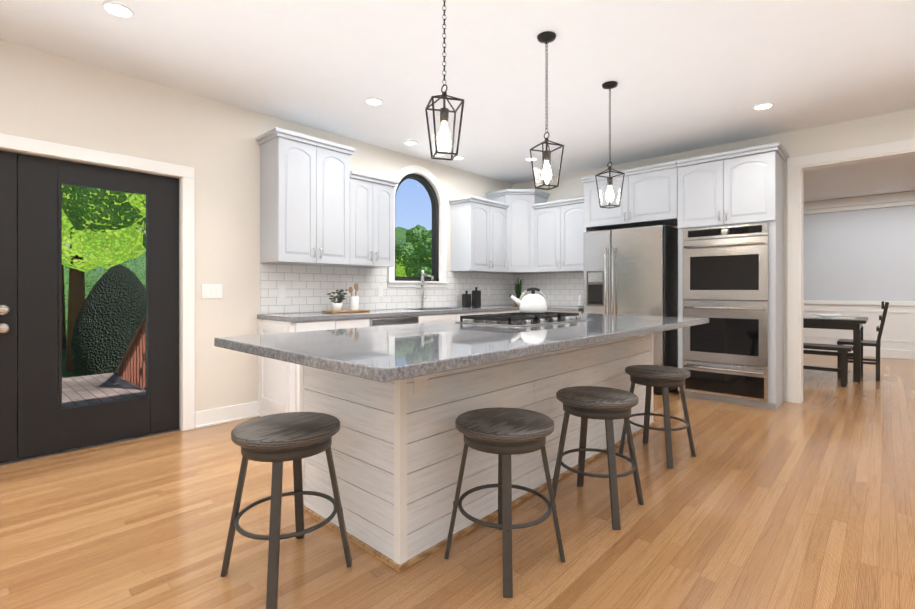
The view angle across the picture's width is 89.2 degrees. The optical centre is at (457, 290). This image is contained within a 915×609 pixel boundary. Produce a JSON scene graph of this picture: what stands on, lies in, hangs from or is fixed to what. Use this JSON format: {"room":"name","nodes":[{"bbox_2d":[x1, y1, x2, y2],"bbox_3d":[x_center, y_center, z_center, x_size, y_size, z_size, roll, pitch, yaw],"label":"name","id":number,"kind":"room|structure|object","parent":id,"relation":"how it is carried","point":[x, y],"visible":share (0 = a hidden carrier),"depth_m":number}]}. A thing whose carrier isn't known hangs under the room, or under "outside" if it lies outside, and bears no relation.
{"room":"kitchen","nodes":[
{"label":"kitchen","id":0,"kind":"room"},
{"bbox_2d":[0,39,512,411],"bbox_3d":[-2.358,-0.243,3.700,0.150,2.740,9.550,0,0,43],"label":"wall","id":1,"kind":"structure","parent":0,"point":[49,97],"depth_m":3.87},
{"bbox_2d":[0,151,16,462],"bbox_3d":[-3.225,0.103,2.705,0.125,2.027,0.958,0,0,43],"label":"door leaf","id":2,"kind":"structure","parent":1,"relation":"in","point":[8,306],"depth_m":3.04},
{"bbox_2d":[0,428,179,465],"bbox_3d":[-2.938,1.122,3.095,0.120,0.012,1.920,0,0,43],"label":"door threshold sill","id":3,"kind":"structure","parent":1,"relation":"attached to","point":[66,451],"depth_m":3.31},
{"bbox_2d":[0,133,194,430],"bbox_3d":[-2.919,0.062,3.076,0.172,2.133,2.096,0,0,43],"label":"door frame","id":4,"kind":"structure","parent":1,"relation":"attached to","point":[184,175],"depth_m":3.73},
{"bbox_2d":[17,153,178,458],"bbox_3d":[-2.600,0.102,3.434,0.053,2.027,0.958,0,0,43],"label":"door leaf","id":5,"kind":"structure","parent":1,"relation":"in","point":[47,423],"depth_m":3.25},
{"bbox_2d":[202,284,222,297],"bbox_3d":[-2.062,0.003,3.900,0.009,0.120,0.165,0,0,43],"label":"light switch","id":6,"kind":"object","parent":1,"relation":"attached to","point":[212,290],"depth_m":3.90},
{"bbox_2d":[195,401,258,428],"bbox_3d":[-3.605,1.062,2.217,0.028,0.135,5.375,0,0,43],"label":"baseboard","id":7,"kind":"structure","parent":1,"relation":"attached to","point":[216,416],"depth_m":3.97},
{"bbox_2d":[256,131,355,266],"bbox_3d":[-1.396,-0.801,4.368,0.350,1.095,0.778,0,0,43],"label":"upper cabinet","id":8,"kind":"object","parent":1,"relation":"attached to","point":[321,204],"depth_m":4.17},
{"bbox_2d":[356,175,395,267],"bbox_3d":[-0.985,-0.692,4.813,0.350,0.875,0.550,0,0,43],"label":"upper cabinet","id":9,"kind":"object","parent":1,"relation":"attached to","point":[374,197],"depth_m":4.71},
{"bbox_2d":[260,263,511,313],"bbox_3d":[-0.473,-0.023,5.620,0.010,0.461,3.868,0,0,43],"label":"tile backsplash","id":10,"kind":"structure","parent":1,"relation":"attached to","point":[308,288],"depth_m":4.97},
{"bbox_2d":[278,285,284,297],"bbox_3d":[-1.643,0.007,4.341,0.006,0.116,0.070,0,0,43],"label":"outlet","id":11,"kind":"object","parent":10,"relation":"attached to","point":[281,288],"depth_m":4.34},
{"bbox_2d":[378,286,382,296],"bbox_3d":[-0.863,0.005,5.185,0.006,0.116,0.070,0,0,43],"label":"outlet","id":12,"kind":"object","parent":10,"relation":"attached to","point":[380,288],"depth_m":5.19},
{"bbox_2d":[387,165,447,287],"bbox_3d":[-0.501,-0.777,5.650,0.150,1.472,0.975,0,0,43],"label":"window","id":13,"kind":"structure","parent":1,"relation":"in","point":[427,179],"depth_m":5.86},
{"bbox_2d":[449,199,495,272],"bbox_3d":[0.198,-0.704,6.068,0.385,0.895,0.438,0,0,43],"label":"upper cabinet","id":14,"kind":"object","parent":1,"relation":"attached to","point":[472,221],"depth_m":5.94},
{"bbox_2d":[484,203,507,273],"bbox_3d":[0.416,-0.704,6.305,0.385,0.895,0.438,0,0,43],"label":"upper cabinet","id":15,"kind":"object","parent":1,"relation":"attached to","point":[501,208],"depth_m":6.27},
{"bbox_2d":[484,189,551,273],"bbox_3d":[0.855,-0.805,6.571,0.668,1.095,0.666,0,0,43],"label":"upper cabinet","id":16,"kind":"object","parent":1,"relation":"attached to","point":[521,202],"depth_m":6.36},
{"bbox_2d":[433,314,472,321],"bbox_3d":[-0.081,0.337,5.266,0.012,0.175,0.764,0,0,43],"label":"base cabinet","id":17,"kind":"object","parent":0,"relation":"attached to","point":[436,317],"depth_m":5.11},
{"bbox_2d":[0,354,914,608],"bbox_3d":[2.627,1.179,2.400,9.240,0.100,14.400,0,0,43],"label":"floor","id":18,"kind":"structure","parent":0,"point":[808,502],"depth_m":2.20},
{"bbox_2d":[220,412,351,608],"bbox_3d":[-0.688,0.836,1.881,0.414,0.591,0.414,0,0,43],"label":"stool","id":19,"kind":"object","parent":18,"relation":"on","point":[277,440],"visible":1,"depth_m":1.79},
{"bbox_2d":[257,318,344,416],"bbox_3d":[-1.418,0.689,4.146,0.625,0.875,0.478,0,0,43],"label":"base cabinet","id":20,"kind":"object","parent":18,"relation":"on","point":[278,386],"depth_m":3.94},
{"bbox_2d":[257,306,518,321],"bbox_3d":[-0.255,0.230,5.398,0.633,0.040,3.898,0,0,43],"label":"countertop","id":21,"kind":"structure","parent":20,"relation":"on","point":[444,310],"depth_m":4.54},
{"bbox_2d":[322,283,369,312],"bbox_3d":[-1.118,0.062,4.645,0.211,0.294,0.440,0,0,43],"label":"decorative tray","id":22,"kind":"object","parent":21,"relation":"on","point":[354,304],"depth_m":4.61},
{"bbox_2d":[462,290,472,306],"bbox_3d":[0.119,0.103,6.035,0.080,0.210,0.110,0,0,43],"label":"bottle","id":23,"kind":"object","parent":21,"relation":"on","point":[466,298],"depth_m":6.00},
{"bbox_2d":[473,287,480,306],"bbox_3d":[0.249,0.079,6.132,0.080,0.255,0.110,0,0,43],"label":"bottle","id":24,"kind":"object","parent":21,"relation":"on","point":[476,298],"depth_m":6.09},
{"bbox_2d":[514,278,522,304],"bbox_3d":[0.873,-0.001,6.651,0.143,0.414,0.163,0,0,43],"label":"plant","id":25,"kind":"object","parent":21,"relation":"on","point":[518,287],"visible":0.62,"depth_m":6.62},
{"bbox_2d":[345,318,372,328],"bbox_3d":[-1.189,0.689,4.394,0.625,0.875,0.429,0,0,43],"label":"base cabinet","id":26,"kind":"object","parent":18,"relation":"on","point":[349,322],"depth_m":4.25},
{"bbox_2d":[373,314,432,326],"bbox_3d":[-0.796,0.688,4.819,0.625,0.875,0.848,0,0,43],"label":"base cabinet","id":27,"kind":"object","parent":18,"relation":"on","point":[382,319],"depth_m":4.61},
{"bbox_2d":[300,332,656,571],"bbox_3d":[0.416,0.691,3.175,0.828,0.875,2.808,0,0,43],"label":"kitchen island","id":28,"kind":"object","parent":18,"relation":"on","point":[396,400],"depth_m":2.15},
{"bbox_2d":[214,312,708,383],"bbox_3d":[0.433,0.234,2.894,1.244,0.040,3.228,0,0,43],"label":"island countertop","id":29,"kind":"structure","parent":28,"relation":"on","point":[389,354],"depth_m":2.01},
{"bbox_2d":[509,287,547,312],"bbox_3d":[0.558,0.069,3.546,0.252,0.191,0.237,0,0,43],"label":"kettle","id":30,"kind":"object","parent":29,"relation":"on","point":[533,302],"visible":1,"depth_m":3.47},
{"bbox_2d":[473,310,516,314],"bbox_3d":[0.258,0.686,5.960,0.625,0.875,0.698,0,0,43],"label":"base cabinet","id":31,"kind":"object","parent":18,"relation":"on","point":[479,312],"depth_m":5.71},
{"bbox_2d":[444,407,565,597],"bbox_3d":[0.198,0.836,1.958,0.414,0.591,0.414,0,0,43],"label":"stool","id":32,"kind":"object","parent":18,"relation":"on","point":[504,434],"visible":1,"depth_m":1.85},
{"bbox_2d":[547,310,582,312],"bbox_3d":[1.361,0.686,6.113,0.842,0.875,0.656,0,0,43],"label":"base cabinet","id":33,"kind":"object","parent":18,"relation":"on","point":[564,311],"depth_m":5.73},
{"bbox_2d":[547,306,582,309],"bbox_3d":[1.379,0.228,6.112,0.816,0.040,0.633,0,0,43],"label":"countertop","id":34,"kind":"structure","parent":33,"relation":"on","point":[549,307],"depth_m":5.86},
{"bbox_2d":[578,295,582,306],"bbox_3d":[1.603,0.127,6.066,0.064,0.160,0.062,0,0,43],"label":"figurine","id":35,"kind":"object","parent":34,"relation":"on","point":[580,304],"visible":0.58,"depth_m":6.03},
{"bbox_2d":[549,386,643,529],"bbox_3d":[0.731,0.835,2.439,0.414,0.591,0.414,0,0,43],"label":"stool","id":36,"kind":"object","parent":18,"relation":"on","point":[608,405],"visible":0.98,"depth_m":2.35},
{"bbox_2d":[583,225,677,393],"bbox_3d":[2.027,0.197,5.441,0.920,1.815,0.683,0,0,43],"label":"fridge","id":37,"kind":"object","parent":18,"relation":"on","point":[631,271],"visible":0.5,"depth_m":5.16},
{"bbox_2d":[619,365,695,468],"bbox_3d":[1.372,0.834,3.193,0.419,0.591,0.419,0,0,43],"label":"stool","id":38,"kind":"object","parent":18,"relation":"on","point":[649,377],"visible":0.94,"depth_m":3.10},
{"bbox_2d":[677,142,788,408],"bbox_3d":[2.829,-0.129,4.798,0.910,2.510,0.595,0,0,43],"label":"tall cabinet","id":39,"kind":"object","parent":18,"relation":"on","point":[731,245],"visible":0.96,"depth_m":4.60},
{"bbox_2d":[803,343,851,386],"bbox_3d":[4.092,0.894,6.035,1.580,0.460,0.350,0,0,43],"label":"bench","id":40,"kind":"object","parent":18,"relation":"on","point":[844,350],"visible":0.38,"depth_m":5.55},
{"bbox_2d":[803,314,867,381],"bbox_3d":[4.577,0.718,6.655,1.950,0.809,1.000,0,0,43],"label":"dining table","id":41,"kind":"object","parent":18,"relation":"on","point":[829,321],"visible":0.48,"depth_m":5.86},
{"bbox_2d":[837,301,888,380],"bbox_3d":[5.263,0.629,6.022,0.497,0.990,0.420,0,0,43],"label":"dining chair","id":42,"kind":"object","parent":18,"relation":"on","point":[877,343],"visible":0.81,"depth_m":5.79},
{"bbox_2d":[0,0,914,201],"bbox_3d":[2.627,-1.661,2.395,9.240,0.100,14.400,0,0,43],"label":"ceiling","id":43,"kind":"structure","parent":0,"point":[688,75],"depth_m":3.32},
{"bbox_2d":[101,1,133,18],"bbox_3d":[-1.934,-1.607,2.643,0.164,0.014,0.146,0,0,43],"label":"recessed light","id":44,"kind":"object","parent":43,"relation":"in","point":[116,9],"depth_m":2.65},
{"bbox_2d":[365,97,382,105],"bbox_3d":[-0.709,-1.609,3.926,0.163,0.014,0.151,0,0,43],"label":"recessed light","id":45,"kind":"object","parent":43,"relation":"in","point":[372,101],"depth_m":3.94},
{"bbox_2d":[404,140,417,145],"bbox_3d":[-0.507,-1.611,5.027,0.165,0.014,0.157,0,0,43],"label":"recessed light","id":46,"kind":"object","parent":43,"relation":"in","point":[409,142],"depth_m":5.04},
{"bbox_2d":[425,0,463,160],"bbox_3d":[-0.064,-1.129,2.254,0.160,0.956,0.160,0,0,-15],"label":"pendant lantern","id":47,"kind":"object","parent":43,"relation":"hanging from","point":[444,139],"visible":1,"depth_m":2.24},
{"bbox_2d":[454,156,463,159],"bbox_3d":[0.018,-1.612,5.606,0.157,0.014,0.143,0,0,43],"label":"recessed light","id":48,"kind":"object","parent":43,"relation":"in","point":[457,157],"depth_m":5.64},
{"bbox_2d":[525,157,537,160],"bbox_3d":[0.902,-1.612,5.652,0.153,0.014,0.158,0,0,43],"label":"recessed light","id":49,"kind":"object","parent":43,"relation":"in","point":[534,158],"depth_m":5.67},
{"bbox_2d":[530,31,563,189],"bbox_3d":[0.564,-1.131,2.933,0.160,0.956,0.160,0,0,-21],"label":"pendant lantern","id":50,"kind":"object","parent":43,"relation":"hanging from","point":[546,37],"visible":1,"depth_m":2.92},
{"bbox_2d":[595,81,624,208],"bbox_3d":[1.188,-1.132,3.616,0.160,0.956,0.160,0,0,-27],"label":"pendant lantern","id":51,"kind":"object","parent":43,"relation":"hanging from","point":[609,193],"visible":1,"depth_m":3.60},
{"bbox_2d":[753,103,773,109],"bbox_3d":[2.658,-1.609,4.031,0.145,0.014,0.167,0,0,43],"label":"recessed light","id":52,"kind":"object","parent":43,"relation":"in","point":[763,106],"depth_m":4.05},
{"bbox_2d":[512,108,914,400],"bbox_3d":[3.601,-0.244,4.595,7.690,2.740,0.150,0,0,43],"label":"wall","id":53,"kind":"structure","parent":0,"point":[883,128],"depth_m":4.68},
{"bbox_2d":[512,272,582,305],"bbox_3d":[1.372,-0.025,6.542,1.409,0.461,0.010,0,0,43],"label":"tile backsplash","id":54,"kind":"structure","parent":53,"relation":"attached to","point":[560,289],"depth_m":6.53},
{"bbox_2d":[536,199,588,272],"bbox_3d":[1.459,-0.704,6.205,0.834,0.895,0.386,0,0,43],"label":"upper cabinet","id":55,"kind":"object","parent":53,"relation":"attached to","point":[559,226],"depth_m":6.09},
{"bbox_2d":[584,163,677,230],"bbox_3d":[2.128,-1.063,5.496,1.061,0.575,0.519,0,0,43],"label":"upper cabinet","id":56,"kind":"object","parent":53,"relation":"attached to","point":[649,197],"depth_m":5.26},
{"bbox_2d":[787,138,914,403],"bbox_3d":[4.378,-0.108,3.867,2.660,2.470,0.184,0,0,43],"label":"door frame","id":57,"kind":"structure","parent":53,"relation":"attached to","point":[797,166],"depth_m":4.65},
{"bbox_2d":[803,205,914,300],"bbox_3d":[7.916,-0.248,7.211,8.000,2.740,0.150,0,0,43],"label":"wall","id":58,"kind":"structure","parent":0,"point":[862,255],"depth_m":8.00},
{"bbox_2d":[803,191,914,359],"bbox_3d":[7.830,-0.247,7.118,8.000,2.738,0.100,0,0,43],"label":"trim","id":59,"kind":"structure","parent":58,"relation":"attached to","point":[898,338],"depth_m":7.89},
{"bbox_2d":[869,331,873,337],"bbox_3d":[7.038,0.746,7.883,0.070,0.110,0.006,0,0,43],"label":"electrical outlet plate","id":60,"kind":"object","parent":58,"relation":"attached to","point":[871,334],"visible":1,"depth_m":7.88},
{"label":"outside","id":61,"kind":"structure","parent":0,"visible":0},
{"bbox_2d":[63,227,431,332],"bbox_3d":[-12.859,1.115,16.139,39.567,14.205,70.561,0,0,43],"label":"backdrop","id":62,"kind":"structure","parent":61,"point":[92,278],"depth_m":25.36},
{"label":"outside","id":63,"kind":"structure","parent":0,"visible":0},
{"bbox_2d":[62,331,74,377],"bbox_3d":[-20.336,2.092,25.447,55.750,0.200,90.000,0,0,43],"label":"lawn","id":64,"kind":"structure","parent":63,"point":[65,374],"depth_m":12.36},
{"bbox_2d":[62,373,145,407],"bbox_3d":[-4.661,1.597,4.094,3.755,0.860,6.700,0,0,43],"label":"deck","id":65,"kind":"object","parent":64,"relation":"on","point":[78,391],"depth_m":5.48},
{"bbox_2d":[117,314,145,389],"bbox_3d":[-4.164,1.079,6.017,1.665,1.890,0.090,0,0,43],"label":"stair railing","id":66,"kind":"object","parent":65,"relation":"attached to","point":[134,371],"depth_m":5.81},
{"bbox_2d":[71,264,145,376],"bbox_3d":[-5.725,1.085,9.648,2.894,3.138,3.799,0,0,43],"label":"bush","id":67,"kind":"object","parent":64,"relation":"on","point":[114,305],"depth_m":7.73},
{"bbox_2d":[62,184,431,371],"bbox_3d":[-7.652,-3.192,16.833,17.254,11.326,23.146,0,0,43],"label":"tree","id":68,"kind":"object","parent":64,"relation":"on","point":[75,225],"depth_m":11.16}
]}

